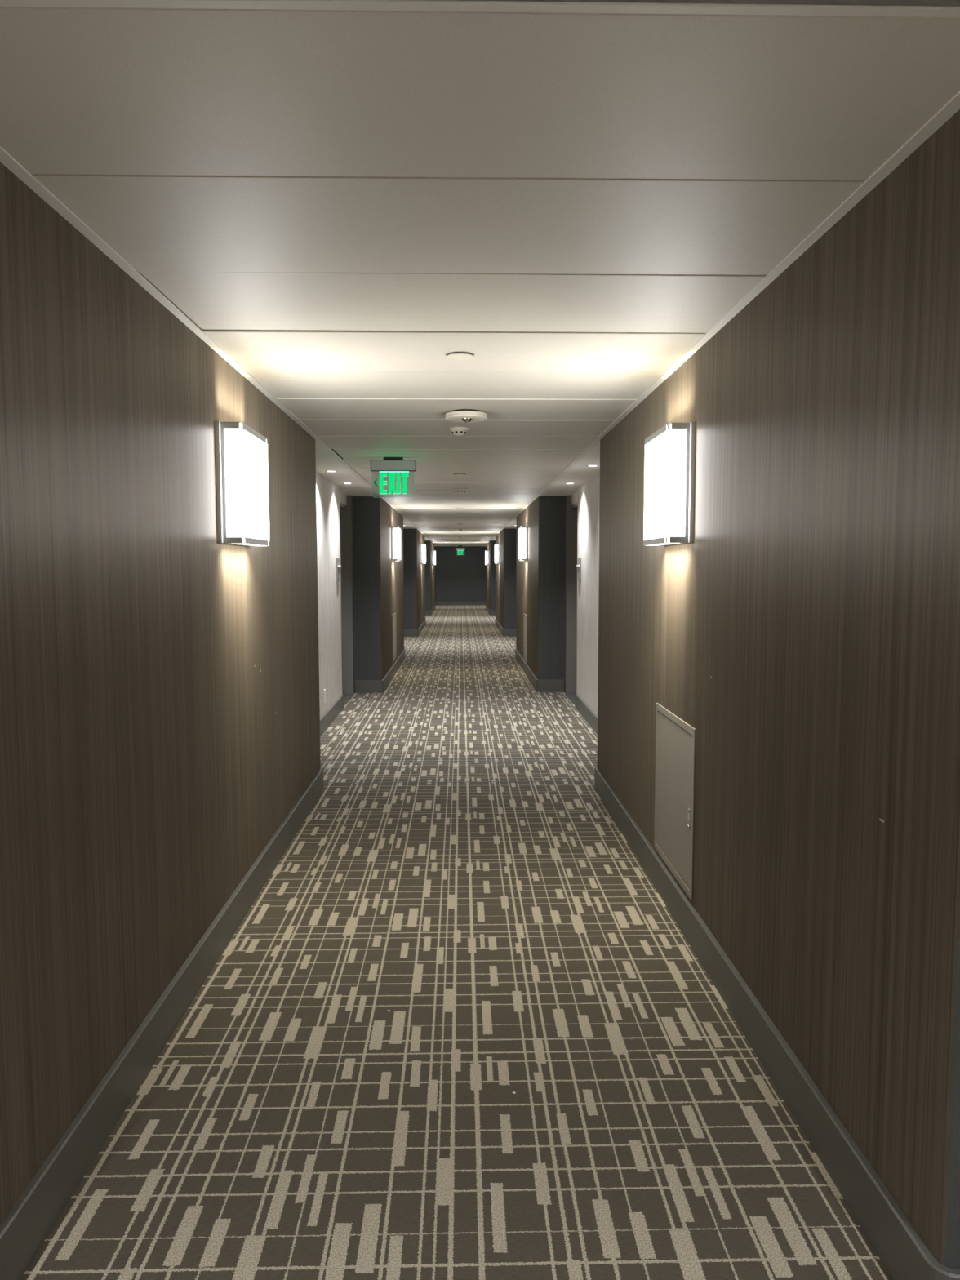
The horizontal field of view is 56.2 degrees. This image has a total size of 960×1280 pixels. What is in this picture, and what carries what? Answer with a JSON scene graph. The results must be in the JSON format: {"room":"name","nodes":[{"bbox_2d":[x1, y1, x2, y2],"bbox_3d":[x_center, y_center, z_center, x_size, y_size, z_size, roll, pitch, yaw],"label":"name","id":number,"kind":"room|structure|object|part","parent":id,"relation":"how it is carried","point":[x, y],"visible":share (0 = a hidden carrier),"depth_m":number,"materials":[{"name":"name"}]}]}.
{"room":"hotel corridor","nodes":[
{"label":"hotel corridor","id":0,"kind":"room"},
{"bbox_2d":[0,161,320,1224],"bbox_3d":[-1.343,-0.036,3.714,0.670,2.400,4.325,0,5,-1],"label":"wall","id":1,"kind":"structure","parent":0,"point":[160,711],"depth_m":2.40,"materials":[{"name":"brown wood"}]},
{"bbox_2d":[0,694,343,1279],"bbox_3d":[-1.193,0.952,5.496,0.338,0.145,7.748,0,5,-1],"label":"baseboard","id":2,"kind":"structure","parent":1,"relation":"attached to","point":[28,1224],"depth_m":2.45,"materials":[{"name":"grey rubber"}]},
{"bbox_2d":[0,146,437,546],"bbox_3d":[-1.220,-1.960,13.965,0.043,0.033,42.400,0,5,-1],"label":"trim","id":3,"kind":"structure","parent":1,"relation":"attached to","point":[6,158],"depth_m":2.54,"materials":[{"name":"white"}]},
{"bbox_2d":[214,421,270,546],"bbox_3d":[-0.959,-0.619,3.670,0.100,0.460,0.505,0,5,-1],"label":"wall sconce","id":4,"kind":"object","parent":1,"relation":"attached to","point":[242,473],"visible":1,"depth_m":3.46,"materials":[{"name":"white glass"}]},
{"bbox_3d":[-1.000,-0.619,3.669,0.018,0.460,0.505,0,5,-1],"label":"plate","id":5,"kind":"part","parent":4,"relation":"part of","materials":[{"name":"silver metal"}]},
{"bbox_3d":[-0.985,-0.619,3.670,0.012,0.458,0.462,0,5,-1],"label":"frame","id":6,"kind":"part","parent":4,"relation":"part of","materials":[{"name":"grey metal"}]},
{"bbox_2d":[315,471,346,717],"bbox_3d":[-1.591,-0.388,8.101,0.360,2.400,4.485,0,5,-1],"label":"wall","id":7,"kind":"structure","parent":0,"point":[326,492],"depth_m":8.46,"materials":[{"name":"white paint"}]},
{"bbox_2d":[323,688,325,703],"bbox_3d":[-1.404,0.509,8.138,0.010,0.124,0.078,0,5,-1],"label":"wall outlet","id":8,"kind":"object","parent":7,"relation":"attached to","point":[324,690],"visible":1,"depth_m":8.11,"materials":[{"name":"white plastic"}]},
{"bbox_2d":[336,558,341,581],"bbox_3d":[-1.416,-0.706,9.020,0.030,0.225,0.150,0,5,-1],"label":"room sign","id":9,"kind":"object","parent":7,"relation":"attached to","point":[338,568],"visible":1,"depth_m":8.96,"materials":[{"name":"grey metal"}]},
{"bbox_2d":[338,486,342,684],"bbox_3d":[-1.461,-0.495,9.256,0.059,2.138,0.017,0,5,-1],"label":"trim","id":10,"kind":"structure","parent":7,"relation":"attached to","point":[339,486],"depth_m":9.26,"materials":[{"name":"silver metal"}]},
{"bbox_2d":[339,495,354,705],"bbox_3d":[-1.583,-0.471,9.863,0.250,2.283,1.200,0,5,-1],"label":"door","id":11,"kind":"structure","parent":7,"relation":"in","point":[345,511],"depth_m":10.35,"materials":[{"name":"grey wood"}]},
{"bbox_2d":[351,496,404,693],"bbox_3d":[-1.530,-0.745,12.541,0.670,2.400,4.180,0,5,-1],"label":"wall","id":12,"kind":"structure","parent":0,"point":[378,580],"depth_m":10.51,"materials":[{"name":"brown paint"}]},
{"bbox_2d":[355,648,405,693],"bbox_3d":[-1.345,0.378,12.635,0.338,0.145,4.216,0,5,-1],"label":"baseboard","id":13,"kind":"structure","parent":12,"relation":"attached to","point":[364,686],"depth_m":10.54,"materials":[{"name":"grey rubber"}]},
{"bbox_2d":[391,613,396,662],"bbox_3d":[-1.186,-0.038,12.480,0.012,0.650,0.690,0,5,-1],"label":"access panel","id":14,"kind":"object","parent":12,"relation":"attached to","point":[393,616],"visible":1,"depth_m":12.40,"materials":[{"name":"grey metal"}]},
{"bbox_3d":[-1.190,-0.037,12.480,0.004,0.582,0.623,0,5,-1],"label":"door","id":15,"kind":"part","parent":14,"relation":"part of","materials":[{"name":"grey metal"}]},
{"bbox_2d":[391,525,400,560],"bbox_3d":[-1.141,-1.308,12.256,0.100,0.460,0.505,0,5,-1],"label":"wall sconce","id":16,"kind":"object","parent":12,"relation":"attached to","point":[395,531],"visible":1,"depth_m":12.03,"materials":[{"name":"white glass"}]},
{"bbox_3d":[-1.182,-1.308,12.255,0.018,0.460,0.505,0,5,-1],"label":"plate","id":17,"kind":"part","parent":16,"relation":"part of","materials":[{"name":"silver metal"}]},
{"bbox_3d":[-1.167,-1.308,12.256,0.012,0.458,0.462,0,5,-1],"label":"frame","id":18,"kind":"part","parent":16,"relation":"part of","materials":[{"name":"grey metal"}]},
{"bbox_2d":[403,528,425,629],"bbox_3d":[-1.713,-1.438,21.171,0.670,2.400,4.200,0,5,-1],"label":"wall","id":19,"kind":"structure","parent":0,"point":[414,572],"depth_m":19.12,"materials":[{"name":"brown paint"}]},
{"bbox_2d":[404,618,426,636],"bbox_3d":[-1.528,-0.315,21.265,0.338,0.145,4.236,0,5,-1],"label":"baseboard","id":20,"kind":"structure","parent":19,"relation":"attached to","point":[407,633],"depth_m":19.16,"materials":[{"name":"grey wood"}]},
{"bbox_2d":[420,543,426,564],"bbox_3d":[-1.329,-2.020,21.115,0.100,0.460,0.505,0,5,-1],"label":"wall sconce","id":21,"kind":"object","parent":19,"relation":"attached to","point":[423,547],"visible":1,"depth_m":20.89,"materials":[{"name":"white glass"}]},
{"bbox_2d":[422,544,426,564],"bbox_3d":[-1.315,-2.019,21.116,0.068,0.455,0.458,0,5,-1],"label":"diffuser","id":22,"kind":"object","parent":21,"relation":"attached to","point":[424,546],"depth_m":20.90,"materials":[{"name":"glass"}]},
{"bbox_2d":[424,541,435,610],"bbox_3d":[-1.895,-2.128,29.767,0.670,2.400,4.250,0,5,-1],"label":"wall","id":23,"kind":"structure","parent":0,"point":[428,566],"depth_m":27.70,"materials":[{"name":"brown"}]},
{"bbox_2d":[425,604,435,615],"bbox_3d":[-1.710,-1.005,29.861,0.338,0.145,4.286,0,5,-1],"label":"baseboard","id":24,"kind":"structure","parent":23,"relation":"attached to","point":[427,612],"depth_m":27.74,"materials":[{"name":"grey wood"}]},
{"bbox_2d":[432,551,435,564],"bbox_3d":[-1.507,-2.694,29.506,0.100,0.460,0.505,0,5,-1],"label":"wall sconce","id":25,"kind":"object","parent":23,"relation":"attached to","point":[433,552],"visible":0.99,"depth_m":29.29,"materials":[{"name":"white glass"}]},
{"bbox_2d":[20,604,892,1279],"bbox_3d":[-0.295,0.351,14.171,3.200,0.050,42.600,0,5,-1],"label":"floor","id":26,"kind":"structure","parent":0,"point":[459,869],"depth_m":2.61,"materials":[{"name":"carpet"}]},
{"bbox_2d":[434,546,486,601],"bbox_3d":[-0.746,-2.570,35.249,3.200,2.400,0.100,0,5,-1],"label":"wall","id":27,"kind":"structure","parent":0,"point":[458,578],"depth_m":35.20,"materials":[{"name":"grey paint"}]},
{"bbox_2d":[435,601,486,604],"bbox_3d":[-0.743,-1.442,35.281,2.400,0.145,0.018,0,5,-1],"label":"baseboard","id":28,"kind":"structure","parent":27,"relation":"attached to","point":[436,602],"depth_m":35.28,"materials":[{"name":"grey wood"}]},
{"bbox_2d":[0,6,959,546],"bbox_3d":[-0.297,-2.000,13.870,3.200,0.120,42.823,0,5,-1],"label":"ceiling","id":29,"kind":"structure","parent":0,"point":[345,203],"depth_m":1.95,"materials":[{"name":"paint"}]},
{"bbox_2d":[370,457,416,497],"bbox_3d":[-0.649,-1.220,6.752,0.339,0.297,0.045,0,5,-1],"label":"exit sign","id":30,"kind":"object","parent":29,"relation":"hanging from","point":[391,465],"visible":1,"depth_m":6.73,"materials":[{"name":"green plastic"}]},
{"bbox_3d":[-0.649,-1.305,6.745,0.339,0.080,0.045,0,5,-1],"label":"edge trim","id":31,"kind":"part","parent":30,"relation":"part of","materials":[{"name":"silver plastic"}]},
{"bbox_2d":[448,426,468,435],"bbox_3d":[-0.125,-1.234,5.340,0.116,0.044,0.116,0,5,-1],"label":"detector","id":32,"kind":"object","parent":29,"relation":"attached to","point":[457,431],"visible":1,"depth_m":5.30,"materials":[{"name":"beige plastic"}]},
{"bbox_2d":[453,473,466,475],"bbox_3d":[-0.180,-1.460,7.937,0.110,0.010,0.110,0,5,-1],"label":"sprinkler cover","id":33,"kind":"object","parent":29,"relation":"attached to","point":[453,473],"visible":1,"depth_m":7.91,"materials":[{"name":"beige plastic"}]},
{"bbox_2d":[445,351,474,359],"bbox_3d":[-0.077,-1.104,3.494,0.110,0.010,0.110,0,5,-1],"label":"sprinkler cover","id":34,"kind":"object","parent":29,"relation":"attached to","point":[459,355],"visible":1,"depth_m":3.47,"materials":[{"name":"beige plastic"}]},
{"bbox_2d":[453,488,467,493],"bbox_3d":[-0.208,-1.564,9.453,0.157,0.044,0.157,0,5,-1],"label":"detector","id":35,"kind":"object","parent":29,"relation":"attached to","point":[456,490],"visible":1,"depth_m":9.40,"materials":[{"name":"beige plastic"}]},
{"bbox_2d":[455,545,465,555],"bbox_3d":[-0.725,-3.310,33.234,0.339,0.372,0.045,0,5,-1],"label":"exit sign","id":36,"kind":"object","parent":29,"relation":"hanging from","point":[460,548],"visible":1,"depth_m":33.21,"materials":[{"name":"green plastic"}]},
{"bbox_2d":[445,408,487,422],"bbox_3d":[-0.073,-1.181,4.784,0.222,0.060,0.222,0,5,-1],"label":"smoke detector","id":37,"kind":"object","parent":29,"relation":"attached to","point":[463,415],"visible":1,"depth_m":4.71,"materials":[{"name":"white plastic"}]},
{"bbox_2d":[0,0,959,17],"bbox_3d":[-0.046,-0.946,1.322,1.790,0.033,0.022,0,5,-1],"label":"trim","id":38,"kind":"structure","parent":29,"relation":"attached to","point":[925,8],"depth_m":1.32,"materials":[{"name":"white paint"}]},
{"bbox_2d":[486,540,495,610],"bbox_3d":[0.619,-2.136,29.819,0.700,2.400,4.250,0,5,-1],"label":"wall","id":39,"kind":"structure","parent":0,"point":[491,567],"depth_m":27.74,"materials":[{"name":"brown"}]},
{"bbox_2d":[484,551,488,564],"bbox_3d":[0.223,-2.699,29.543,0.100,0.460,0.505,0,5,-1],"label":"wall sconce","id":40,"kind":"object","parent":39,"relation":"attached to","point":[486,552],"visible":1,"depth_m":29.32,"materials":[{"name":"white glass"}]},
{"bbox_2d":[485,604,495,615],"bbox_3d":[0.419,-1.012,29.905,0.333,0.145,4.286,0,5,-1],"label":"baseboard","id":41,"kind":"structure","parent":39,"relation":"attached to","point":[491,612],"depth_m":27.78,"materials":[{"name":"grey rubber"}]},
{"bbox_2d":[495,528,516,629],"bbox_3d":[0.801,-1.446,21.224,0.700,2.400,4.200,0,5,-1],"label":"wall","id":42,"kind":"structure","parent":0,"point":[505,571],"depth_m":19.16,"materials":[{"name":"brown paint"}]},
{"bbox_2d":[494,543,499,564],"bbox_3d":[0.401,-2.026,21.151,0.100,0.460,0.505,0,5,-1],"label":"wall sconce","id":43,"kind":"object","parent":42,"relation":"attached to","point":[496,545],"visible":1,"depth_m":20.92,"materials":[{"name":"white glass"}]},
{"bbox_2d":[494,544,497,562],"bbox_3d":[0.387,-2.025,21.151,0.068,0.455,0.458,0,5,-1],"label":"diffuser","id":44,"kind":"object","parent":43,"relation":"attached to","point":[495,545],"depth_m":20.93,"materials":[{"name":"glass"}]},
{"bbox_2d":[494,618,515,635],"bbox_3d":[0.602,-0.322,21.310,0.333,0.145,4.236,0,5,-1],"label":"baseboard","id":45,"kind":"structure","parent":42,"relation":"attached to","point":[504,632],"depth_m":19.20,"materials":[{"name":"grey wood"}]},
{"bbox_2d":[515,496,565,691],"bbox_3d":[0.984,-0.753,12.594,0.700,2.400,4.180,0,5,-1],"label":"wall","id":46,"kind":"structure","parent":0,"point":[540,580],"depth_m":10.56,"materials":[{"name":"brown paint"}]},
{"bbox_2d":[518,525,528,560],"bbox_3d":[0.589,-1.314,12.292,0.100,0.460,0.505,0,5,-1],"label":"wall sconce","id":47,"kind":"object","parent":46,"relation":"attached to","point":[523,530],"visible":1,"depth_m":12.07,"materials":[{"name":"white glass"}]},
{"bbox_3d":[0.615,-1.314,12.292,0.012,0.458,0.462,0,5,-1],"label":"frame","id":48,"kind":"part","parent":47,"relation":"part of","materials":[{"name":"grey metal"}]},
{"bbox_3d":[0.629,-1.314,12.293,0.018,0.460,0.505,0,5,-1],"label":"plate","id":49,"kind":"part","parent":47,"relation":"part of","materials":[{"name":"silver metal"}]},
{"bbox_2d":[523,613,527,663],"bbox_3d":[0.631,-0.032,12.554,0.012,0.650,0.640,0,5,-1],"label":"access panel","id":50,"kind":"object","parent":46,"relation":"attached to","point":[525,628],"visible":1,"depth_m":12.56,"materials":[{"name":"grey metal"}]},
{"bbox_3d":[0.635,-0.031,12.554,0.004,0.582,0.573,0,5,-1],"label":"door","id":51,"kind":"part","parent":50,"relation":"part of","materials":[{"name":"grey metal"}]},
{"bbox_2d":[515,648,564,692],"bbox_3d":[0.784,0.371,12.680,0.333,0.145,4.216,0,5,-1],"label":"baseboard","id":52,"kind":"structure","parent":46,"relation":"attached to","point":[540,686],"depth_m":10.59,"materials":[{"name":"grey rubber"}]},
{"bbox_2d":[571,471,599,715],"bbox_3d":[1.231,-0.397,8.160,0.395,2.400,4.485,0,5,-1],"label":"wall","id":53,"kind":"structure","parent":0,"point":[587,496],"depth_m":8.52,"materials":[{"name":"white paint"}]},
{"bbox_2d":[564,495,577,703],"bbox_3d":[1.131,-0.480,9.919,0.250,2.283,1.200,0,5,-1],"label":"door","id":54,"kind":"structure","parent":53,"relation":"in","point":[571,511],"depth_m":10.40,"materials":[{"name":"grey wood"}]},
{"bbox_2d":[576,516,577,693],"bbox_3d":[1.034,-0.503,9.308,0.059,2.138,0.017,0,5,-1],"label":"trim","id":55,"kind":"structure","parent":53,"relation":"attached to","point":[577,517],"depth_m":9.30,"materials":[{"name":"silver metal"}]},
{"bbox_2d":[576,558,581,580],"bbox_3d":[0.998,-0.715,9.090,0.030,0.225,0.150,0,5,-1],"label":"room sign","id":56,"kind":"object","parent":53,"relation":"attached to","point":[579,568],"visible":1,"depth_m":9.03,"materials":[{"name":"grey metal"}]},
{"bbox_2d":[597,109,959,1269],"bbox_3d":[1.171,-0.044,3.767,0.700,2.400,4.325,0,5,-1],"label":"wall","id":57,"kind":"structure","parent":0,"point":[806,633],"depth_m":2.17,"materials":[{"name":"brown wood"}]},
{"bbox_2d":[643,422,696,546],"bbox_3d":[0.771,-0.625,3.707,0.100,0.460,0.505,0,5,-1],"label":"wall sconce","id":58,"kind":"object","parent":57,"relation":"attached to","point":[670,451],"visible":1,"depth_m":3.49,"materials":[{"name":"white glass"}]},
{"bbox_3d":[0.796,-0.625,3.707,0.012,0.458,0.462,0,5,-1],"label":"frame","id":59,"kind":"part","parent":58,"relation":"part of","materials":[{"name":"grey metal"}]},
{"bbox_3d":[0.811,-0.625,3.707,0.018,0.460,0.505,0,5,-1],"label":"plate","id":60,"kind":"part","parent":58,"relation":"part of","materials":[{"name":"white glass"}]},
{"bbox_2d":[653,702,696,901],"bbox_3d":[0.817,0.653,3.819,0.012,0.677,0.682,0,5,-1],"label":"access panel","id":61,"kind":"object","parent":57,"relation":"attached to","point":[675,739],"visible":1,"depth_m":3.77,"materials":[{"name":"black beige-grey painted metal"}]},
{"bbox_2d":[483,91,959,546],"bbox_3d":[0.591,-1.966,14.003,0.043,0.033,42.400,0,5,-1],"label":"trim","id":62,"kind":"structure","parent":57,"relation":"attached to","point":[952,107],"depth_m":2.27,"materials":[{"name":"white"}]},
{"bbox_2d":[574,693,959,1279],"bbox_3d":[0.936,0.945,5.540,0.333,0.145,7.748,0,5,-1],"label":"baseboard","id":63,"kind":"structure","parent":57,"relation":"attached to","point":[900,1247],"depth_m":2.37,"materials":[{"name":"grey rubber"}]}
]}

